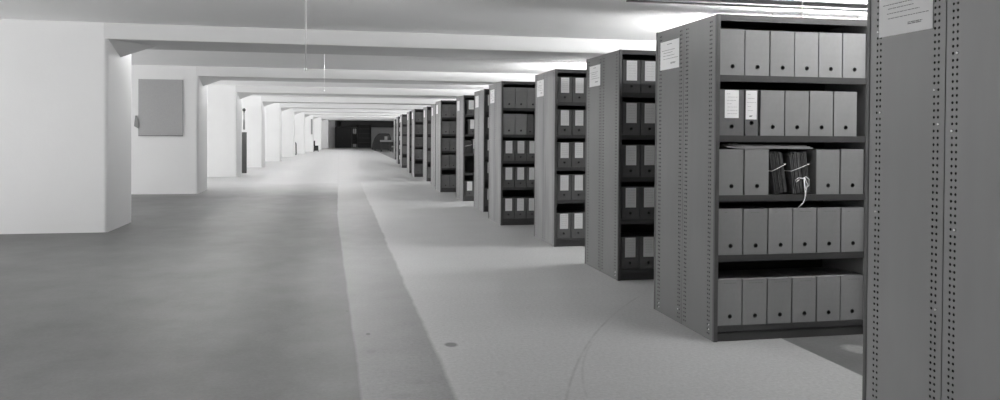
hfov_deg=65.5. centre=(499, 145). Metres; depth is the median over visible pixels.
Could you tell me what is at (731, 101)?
binder
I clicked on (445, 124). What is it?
box file
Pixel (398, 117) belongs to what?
shelving rack
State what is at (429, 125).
box file
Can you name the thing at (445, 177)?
box file
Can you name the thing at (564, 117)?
binder
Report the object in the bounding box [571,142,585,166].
binder
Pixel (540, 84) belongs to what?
notice sheet
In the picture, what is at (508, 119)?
box file
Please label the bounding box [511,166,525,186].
binder
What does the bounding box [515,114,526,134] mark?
box file
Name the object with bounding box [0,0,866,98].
ceiling
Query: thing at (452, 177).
box file
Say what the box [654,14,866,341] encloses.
shelving rack
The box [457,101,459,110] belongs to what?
notice sheet
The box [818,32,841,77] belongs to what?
box file
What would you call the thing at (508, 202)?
binder
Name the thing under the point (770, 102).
box file
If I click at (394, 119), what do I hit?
shelving rack
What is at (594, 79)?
notice sheet
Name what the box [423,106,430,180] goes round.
shelving rack
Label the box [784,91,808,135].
box file
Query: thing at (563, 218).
binder
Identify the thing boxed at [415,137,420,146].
box file
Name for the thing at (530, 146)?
binder
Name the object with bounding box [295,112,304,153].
pillar
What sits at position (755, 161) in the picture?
box file
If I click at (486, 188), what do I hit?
binder
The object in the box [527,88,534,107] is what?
box file
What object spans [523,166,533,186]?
binder
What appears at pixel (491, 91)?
notice sheet
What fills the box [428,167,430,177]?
box file
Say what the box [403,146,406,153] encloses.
box file
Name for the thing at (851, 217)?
box file
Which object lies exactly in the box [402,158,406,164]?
box file
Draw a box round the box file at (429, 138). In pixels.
[428,137,430,147]
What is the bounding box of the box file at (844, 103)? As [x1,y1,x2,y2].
[833,91,856,135]
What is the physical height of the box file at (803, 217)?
0.319 m
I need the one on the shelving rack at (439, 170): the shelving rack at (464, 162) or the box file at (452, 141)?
the box file at (452, 141)
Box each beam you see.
[104,23,655,60]
[196,66,537,85]
[236,85,479,98]
[261,96,455,106]
[279,103,430,111]
[293,108,411,114]
[304,112,406,116]
[312,115,399,118]
[321,117,395,120]
[328,119,393,121]
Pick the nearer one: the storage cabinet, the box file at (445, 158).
the box file at (445, 158)
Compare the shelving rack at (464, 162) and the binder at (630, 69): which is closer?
the binder at (630, 69)
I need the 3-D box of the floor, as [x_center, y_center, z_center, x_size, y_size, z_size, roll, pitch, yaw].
[-3.703,0.940,39.999,25.400,0.150,86.600,0,1,-12]
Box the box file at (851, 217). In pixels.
[814,203,863,251]
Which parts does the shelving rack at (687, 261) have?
corner post, panel, panel, corner post, panel, shelf, shelf, shelf, shelf, shelf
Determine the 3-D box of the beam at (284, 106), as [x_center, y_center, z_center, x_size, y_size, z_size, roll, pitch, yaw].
[-1.503,-1.890,41.869,19.955,0.430,1.330,0,1,-12]
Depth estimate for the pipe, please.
27.44 m
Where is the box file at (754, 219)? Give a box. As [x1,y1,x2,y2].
[720,204,766,254]
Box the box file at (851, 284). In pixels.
[811,267,862,319]
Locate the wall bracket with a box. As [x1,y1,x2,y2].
[134,116,138,128]
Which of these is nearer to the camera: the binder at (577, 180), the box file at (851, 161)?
the box file at (851, 161)
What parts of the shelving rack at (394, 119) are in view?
panel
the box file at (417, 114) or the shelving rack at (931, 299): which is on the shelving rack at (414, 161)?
the box file at (417, 114)
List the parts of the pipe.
casing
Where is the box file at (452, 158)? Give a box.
[449,155,455,167]
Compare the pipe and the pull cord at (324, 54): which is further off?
the pipe
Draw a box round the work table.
[380,140,393,151]
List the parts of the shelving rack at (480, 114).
corner post, panel, panel, corner post, panel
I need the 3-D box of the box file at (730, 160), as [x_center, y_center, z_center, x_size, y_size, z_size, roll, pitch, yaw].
[1.559,0.185,5.537,0.182,0.317,0.363,0,1,-12]
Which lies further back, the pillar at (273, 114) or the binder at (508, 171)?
the pillar at (273, 114)
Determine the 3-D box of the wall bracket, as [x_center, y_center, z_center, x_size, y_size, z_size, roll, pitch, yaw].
[-8.288,-0.523,17.714,0.100,0.300,0.050,0,1,-12]
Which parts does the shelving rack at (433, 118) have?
panel, panel, corner post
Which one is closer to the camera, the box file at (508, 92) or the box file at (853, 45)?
the box file at (853, 45)
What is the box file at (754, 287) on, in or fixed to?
on the shelving rack at (687, 261)
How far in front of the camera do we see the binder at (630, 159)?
7.60 m
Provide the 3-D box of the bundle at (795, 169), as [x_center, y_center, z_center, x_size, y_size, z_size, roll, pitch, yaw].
[2.092,0.239,5.597,0.167,0.392,0.352,0,1,-12]
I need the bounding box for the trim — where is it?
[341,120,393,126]
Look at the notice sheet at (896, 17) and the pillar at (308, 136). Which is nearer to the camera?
the notice sheet at (896, 17)
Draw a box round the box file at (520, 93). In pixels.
[515,87,526,107]
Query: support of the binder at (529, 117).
on the shelving rack at (496, 191)
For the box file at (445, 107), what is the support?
on the shelving rack at (439, 170)
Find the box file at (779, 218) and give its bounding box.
[743,204,791,253]
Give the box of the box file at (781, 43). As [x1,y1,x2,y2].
[769,31,793,76]
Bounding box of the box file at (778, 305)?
[743,269,791,323]
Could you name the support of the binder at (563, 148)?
on the shelving rack at (546, 204)
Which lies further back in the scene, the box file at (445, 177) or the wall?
the wall
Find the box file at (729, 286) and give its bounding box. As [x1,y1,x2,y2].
[718,271,741,325]
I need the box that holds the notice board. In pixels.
[138,79,182,135]
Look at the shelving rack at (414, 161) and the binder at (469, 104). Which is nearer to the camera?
the binder at (469, 104)
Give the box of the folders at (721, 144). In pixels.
[719,142,812,148]
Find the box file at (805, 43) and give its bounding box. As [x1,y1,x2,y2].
[794,32,817,76]
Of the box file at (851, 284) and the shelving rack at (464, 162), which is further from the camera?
the shelving rack at (464, 162)
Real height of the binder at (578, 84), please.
0.317 m
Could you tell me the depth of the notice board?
17.81 m
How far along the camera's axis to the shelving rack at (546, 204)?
10.23 m
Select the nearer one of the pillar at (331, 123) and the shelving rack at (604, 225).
the shelving rack at (604, 225)
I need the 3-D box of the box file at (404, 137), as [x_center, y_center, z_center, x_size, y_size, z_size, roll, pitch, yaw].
[-4.037,-0.212,32.865,0.182,0.318,0.363,0,1,-12]
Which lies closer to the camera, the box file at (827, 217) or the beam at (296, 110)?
the box file at (827, 217)
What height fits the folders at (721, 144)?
0.041 m
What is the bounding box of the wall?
[335,120,393,147]
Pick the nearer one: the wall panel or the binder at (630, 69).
the binder at (630, 69)
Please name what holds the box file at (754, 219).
on the shelving rack at (687, 261)
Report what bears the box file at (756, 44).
on the shelving rack at (687, 261)
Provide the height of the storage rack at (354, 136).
2.080 m
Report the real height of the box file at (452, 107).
0.316 m
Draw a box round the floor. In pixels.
[0,147,862,399]
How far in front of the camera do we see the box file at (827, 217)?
5.52 m
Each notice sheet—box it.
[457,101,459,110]
[475,96,478,107]
[490,89,493,103]
[537,79,543,96]
[589,64,599,86]
[660,38,678,70]
[879,0,932,37]
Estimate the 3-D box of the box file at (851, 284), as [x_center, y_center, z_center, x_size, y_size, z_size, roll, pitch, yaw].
[2.488,1.092,5.747,0.182,0.317,0.363,0,1,-12]
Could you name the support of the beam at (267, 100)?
attached to the ceiling
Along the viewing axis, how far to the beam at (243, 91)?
25.88 m
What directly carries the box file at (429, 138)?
on the shelving rack at (426, 164)
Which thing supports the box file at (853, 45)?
on the shelving rack at (687, 261)
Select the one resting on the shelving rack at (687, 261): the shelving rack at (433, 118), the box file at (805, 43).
the box file at (805, 43)
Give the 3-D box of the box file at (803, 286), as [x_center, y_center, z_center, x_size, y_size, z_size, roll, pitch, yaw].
[2.114,1.090,5.665,0.182,0.318,0.363,0,1,-12]
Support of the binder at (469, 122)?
on the shelving rack at (464, 162)
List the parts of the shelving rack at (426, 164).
panel, panel, corner post, panel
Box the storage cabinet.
[335,127,351,147]
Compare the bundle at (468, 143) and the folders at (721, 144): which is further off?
the bundle at (468, 143)
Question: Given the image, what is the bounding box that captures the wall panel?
[311,119,312,133]
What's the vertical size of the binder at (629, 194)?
0.316 m
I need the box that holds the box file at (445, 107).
[442,104,449,116]
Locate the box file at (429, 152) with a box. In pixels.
[428,151,430,161]
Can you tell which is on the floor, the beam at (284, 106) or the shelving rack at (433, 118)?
the shelving rack at (433, 118)
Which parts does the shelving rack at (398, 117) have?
panel, corner post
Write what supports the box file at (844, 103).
on the shelving rack at (687, 261)
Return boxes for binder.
[464,180,473,195]
[465,100,473,114]
[466,119,473,133]
[471,139,473,153]
[485,117,488,133]
[485,139,488,156]
[485,162,488,178]
[485,187,487,205]
[486,94,488,111]
[503,140,514,160]
[503,166,513,186]
[503,196,513,218]
[510,196,525,217]
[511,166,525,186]
[513,140,526,160]
[522,140,534,160]
[522,196,533,217]
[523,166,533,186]
[527,115,532,134]
[533,115,534,134]
[556,210,570,237]
[557,77,571,101]
[557,110,571,134]
[557,142,570,166]
[557,173,570,199]
[564,173,584,199]
[564,210,584,237]
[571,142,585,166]
[572,77,585,101]
[572,110,585,134]
[621,144,639,176]
[621,185,638,219]
[621,232,638,269]
[622,60,640,92]
[622,102,639,134]
[627,232,653,268]
[628,144,654,176]
[630,185,654,218]
[640,60,655,92]
[640,103,655,134]
[720,89,743,134]
[744,90,757,135]
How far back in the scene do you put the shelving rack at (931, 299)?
3.46 m
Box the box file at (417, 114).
[415,112,420,121]
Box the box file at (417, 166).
[415,164,420,173]
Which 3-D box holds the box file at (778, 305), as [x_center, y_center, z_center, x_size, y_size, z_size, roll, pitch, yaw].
[1.927,1.090,5.626,0.182,0.316,0.363,0,1,-12]
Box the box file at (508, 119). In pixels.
[503,114,514,134]
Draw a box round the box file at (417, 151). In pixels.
[415,149,420,158]
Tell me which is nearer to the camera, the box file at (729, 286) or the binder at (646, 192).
the box file at (729, 286)
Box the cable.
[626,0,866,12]
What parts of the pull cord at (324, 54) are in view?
cord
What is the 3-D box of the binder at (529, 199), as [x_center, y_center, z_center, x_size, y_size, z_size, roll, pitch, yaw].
[0.470,0.990,12.423,0.182,0.318,0.363,0,1,-12]
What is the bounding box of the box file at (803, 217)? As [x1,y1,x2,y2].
[770,203,815,252]
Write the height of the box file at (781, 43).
0.316 m
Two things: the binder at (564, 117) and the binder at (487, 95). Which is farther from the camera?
the binder at (487, 95)
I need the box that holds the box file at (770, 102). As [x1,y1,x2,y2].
[758,90,783,135]
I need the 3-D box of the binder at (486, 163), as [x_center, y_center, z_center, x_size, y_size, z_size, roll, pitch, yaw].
[-0.216,0.470,14.446,0.182,0.317,0.363,0,1,-12]
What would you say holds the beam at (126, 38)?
attached to the ceiling
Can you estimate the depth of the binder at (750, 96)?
5.39 m
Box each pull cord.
[304,0,306,70]
[323,54,324,91]
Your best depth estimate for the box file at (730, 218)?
5.37 m
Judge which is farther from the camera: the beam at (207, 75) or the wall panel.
the wall panel
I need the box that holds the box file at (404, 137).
[403,136,406,143]
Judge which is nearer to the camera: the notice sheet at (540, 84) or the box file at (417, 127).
the notice sheet at (540, 84)
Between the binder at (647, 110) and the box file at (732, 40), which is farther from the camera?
the binder at (647, 110)
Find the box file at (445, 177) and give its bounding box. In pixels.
[442,174,448,187]
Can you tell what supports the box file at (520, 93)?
on the shelving rack at (496, 191)
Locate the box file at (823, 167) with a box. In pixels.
[788,149,839,193]
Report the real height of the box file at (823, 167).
0.317 m
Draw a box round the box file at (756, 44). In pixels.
[744,30,768,75]
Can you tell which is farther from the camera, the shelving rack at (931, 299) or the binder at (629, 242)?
the binder at (629, 242)
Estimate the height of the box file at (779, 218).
0.319 m
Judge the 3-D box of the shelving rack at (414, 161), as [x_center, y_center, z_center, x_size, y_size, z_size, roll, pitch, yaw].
[-1.209,-0.070,26.629,3.546,2.254,1.040,0,1,-12]
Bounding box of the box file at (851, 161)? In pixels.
[813,148,863,193]
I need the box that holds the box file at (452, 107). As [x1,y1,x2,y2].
[450,104,455,116]
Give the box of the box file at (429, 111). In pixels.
[428,110,430,119]
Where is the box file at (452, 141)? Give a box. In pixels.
[449,138,455,150]
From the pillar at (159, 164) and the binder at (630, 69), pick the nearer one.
the binder at (630, 69)
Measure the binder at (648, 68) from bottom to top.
0.317 m
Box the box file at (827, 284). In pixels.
[788,267,839,320]
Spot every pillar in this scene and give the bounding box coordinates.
[0,19,130,233]
[131,65,206,193]
[207,85,241,176]
[242,96,264,167]
[265,103,281,160]
[282,108,294,156]
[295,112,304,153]
[305,115,312,151]
[313,117,321,149]
[322,119,328,147]
[328,120,334,147]
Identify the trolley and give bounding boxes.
[372,133,391,149]
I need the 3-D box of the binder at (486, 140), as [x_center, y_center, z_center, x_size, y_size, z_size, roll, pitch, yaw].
[-0.212,0.056,14.437,0.182,0.319,0.363,0,1,-12]
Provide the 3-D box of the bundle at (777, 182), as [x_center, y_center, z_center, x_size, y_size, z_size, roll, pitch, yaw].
[1.930,0.191,5.591,0.147,0.305,0.306,0,1,-12]
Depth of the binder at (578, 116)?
9.91 m
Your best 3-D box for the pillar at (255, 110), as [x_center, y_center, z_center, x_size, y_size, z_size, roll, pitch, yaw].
[-11.093,-0.567,32.546,2.290,2.960,1.330,0,1,-12]
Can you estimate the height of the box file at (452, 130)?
0.319 m
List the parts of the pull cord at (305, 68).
cord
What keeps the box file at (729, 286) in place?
on the shelving rack at (687, 261)
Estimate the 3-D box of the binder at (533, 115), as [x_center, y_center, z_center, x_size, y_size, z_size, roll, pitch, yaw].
[0.545,-0.324,12.418,0.098,0.317,0.363,0,1,-12]
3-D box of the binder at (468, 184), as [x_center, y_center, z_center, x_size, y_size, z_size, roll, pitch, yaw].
[-0.685,0.927,16.720,0.182,0.317,0.363,0,1,-12]
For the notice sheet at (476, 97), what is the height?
0.222 m
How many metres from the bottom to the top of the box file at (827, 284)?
0.318 m
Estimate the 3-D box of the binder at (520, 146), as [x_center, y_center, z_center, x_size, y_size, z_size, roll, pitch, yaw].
[0.290,0.086,12.372,0.182,0.318,0.363,0,1,-12]
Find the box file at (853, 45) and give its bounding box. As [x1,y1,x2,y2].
[842,33,865,77]
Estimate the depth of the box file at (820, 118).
5.50 m
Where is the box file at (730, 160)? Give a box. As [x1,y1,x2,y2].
[719,148,742,194]
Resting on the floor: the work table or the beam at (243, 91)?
the work table
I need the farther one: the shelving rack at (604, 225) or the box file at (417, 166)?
the box file at (417, 166)
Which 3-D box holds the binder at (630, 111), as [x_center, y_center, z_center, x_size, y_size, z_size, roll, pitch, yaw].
[1.248,-0.260,7.771,0.182,0.320,0.363,0,1,-12]
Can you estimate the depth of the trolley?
66.96 m
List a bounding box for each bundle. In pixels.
[465,140,471,153]
[768,151,786,193]
[780,151,809,207]
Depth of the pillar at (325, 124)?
74.81 m
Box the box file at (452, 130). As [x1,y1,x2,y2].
[449,121,455,133]
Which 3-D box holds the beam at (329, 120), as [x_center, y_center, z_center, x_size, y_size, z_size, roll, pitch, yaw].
[-7.883,-2.398,77.308,18.060,0.430,1.330,0,1,-12]
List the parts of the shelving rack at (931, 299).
corner post, panel, panel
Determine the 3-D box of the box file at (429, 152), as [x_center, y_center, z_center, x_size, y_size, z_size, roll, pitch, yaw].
[-2.116,0.337,23.567,0.182,0.319,0.363,0,1,-12]
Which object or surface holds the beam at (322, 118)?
attached to the ceiling
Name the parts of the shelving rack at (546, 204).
corner post, panel, panel, corner post, shelf, shelf, shelf, panel, shelf, shelf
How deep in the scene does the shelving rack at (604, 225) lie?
7.94 m
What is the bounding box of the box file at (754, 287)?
[720,270,766,324]
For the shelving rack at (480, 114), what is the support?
on the floor
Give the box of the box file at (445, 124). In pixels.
[442,121,449,133]
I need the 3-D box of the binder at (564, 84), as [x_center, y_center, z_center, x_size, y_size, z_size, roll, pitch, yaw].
[0.790,-0.707,10.037,0.182,0.318,0.363,0,1,-11]
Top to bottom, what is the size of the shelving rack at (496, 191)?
2.254 m
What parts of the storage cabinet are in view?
door, door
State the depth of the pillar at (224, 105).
24.98 m
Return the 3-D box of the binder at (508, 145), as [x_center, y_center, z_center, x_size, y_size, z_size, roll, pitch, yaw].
[0.103,0.086,12.332,0.182,0.318,0.363,0,1,-12]
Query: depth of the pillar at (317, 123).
67.64 m
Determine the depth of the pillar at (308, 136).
60.49 m
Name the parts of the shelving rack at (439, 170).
corner post, panel, panel, corner post, shelf, shelf, panel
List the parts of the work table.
modesty panel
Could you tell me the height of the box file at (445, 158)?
0.316 m
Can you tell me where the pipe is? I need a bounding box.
[242,108,246,172]
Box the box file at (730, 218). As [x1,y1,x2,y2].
[718,204,742,254]
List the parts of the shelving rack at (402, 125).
panel, panel, corner post, panel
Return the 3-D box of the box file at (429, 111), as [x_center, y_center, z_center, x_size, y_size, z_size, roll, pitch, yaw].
[-2.107,-0.904,23.550,0.182,0.319,0.363,0,1,-12]
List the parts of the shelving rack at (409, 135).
panel, panel, corner post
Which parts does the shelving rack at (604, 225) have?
corner post, panel, panel, corner post, shelf, shelf, shelf, shelf, panel, shelf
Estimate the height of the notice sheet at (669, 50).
0.222 m
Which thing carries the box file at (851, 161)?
on the shelving rack at (687, 261)
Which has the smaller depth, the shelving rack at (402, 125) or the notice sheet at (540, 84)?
the notice sheet at (540, 84)
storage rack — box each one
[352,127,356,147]
[357,124,370,147]
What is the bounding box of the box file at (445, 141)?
[442,138,448,150]
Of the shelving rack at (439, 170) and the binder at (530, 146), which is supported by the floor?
the shelving rack at (439, 170)
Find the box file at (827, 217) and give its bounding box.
[789,203,839,252]
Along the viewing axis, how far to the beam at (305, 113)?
54.13 m
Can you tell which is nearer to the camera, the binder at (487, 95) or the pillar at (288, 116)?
the binder at (487, 95)
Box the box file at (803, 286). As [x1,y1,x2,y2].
[765,268,815,322]
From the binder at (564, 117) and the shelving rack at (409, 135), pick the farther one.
the shelving rack at (409, 135)
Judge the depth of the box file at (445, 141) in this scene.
19.04 m
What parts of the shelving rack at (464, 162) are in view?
corner post, panel, panel, corner post, shelf, panel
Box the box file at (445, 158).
[442,155,448,167]
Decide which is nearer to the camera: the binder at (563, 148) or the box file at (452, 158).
the binder at (563, 148)
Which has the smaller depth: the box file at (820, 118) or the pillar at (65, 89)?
the box file at (820, 118)
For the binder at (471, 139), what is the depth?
16.64 m
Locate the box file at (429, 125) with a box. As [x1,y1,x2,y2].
[428,124,430,133]
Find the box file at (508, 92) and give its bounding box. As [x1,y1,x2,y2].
[503,87,514,107]
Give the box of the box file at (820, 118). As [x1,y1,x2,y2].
[808,91,832,135]
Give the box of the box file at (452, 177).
[448,174,455,187]
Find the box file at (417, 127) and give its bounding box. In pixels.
[415,125,420,133]
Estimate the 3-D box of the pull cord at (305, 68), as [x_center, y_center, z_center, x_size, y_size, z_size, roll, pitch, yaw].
[-1.841,-1.186,7.364,0.070,0.976,0.070,0,1,-12]
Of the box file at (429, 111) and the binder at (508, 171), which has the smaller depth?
the binder at (508, 171)
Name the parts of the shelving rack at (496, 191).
corner post, panel, panel, corner post, shelf, shelf, shelf, shelf, shelf, panel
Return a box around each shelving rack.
[394,119,395,158]
[396,116,399,163]
[400,114,406,167]
[407,111,411,172]
[411,109,422,176]
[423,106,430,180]
[431,104,435,185]
[435,100,455,191]
[456,95,473,200]
[474,89,488,211]
[488,81,534,225]
[534,69,585,246]
[585,49,655,280]
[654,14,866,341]
[862,0,999,399]
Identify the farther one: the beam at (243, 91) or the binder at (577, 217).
the beam at (243, 91)
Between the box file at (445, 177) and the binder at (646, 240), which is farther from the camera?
the box file at (445, 177)
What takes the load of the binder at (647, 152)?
on the shelving rack at (604, 225)
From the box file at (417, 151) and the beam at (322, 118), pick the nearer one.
the box file at (417, 151)
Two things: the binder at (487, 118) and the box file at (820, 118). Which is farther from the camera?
the binder at (487, 118)
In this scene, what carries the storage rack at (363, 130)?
on the floor
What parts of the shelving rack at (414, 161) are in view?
panel, panel, corner post, panel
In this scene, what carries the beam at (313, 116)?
attached to the ceiling
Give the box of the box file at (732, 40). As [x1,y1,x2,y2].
[720,29,744,74]

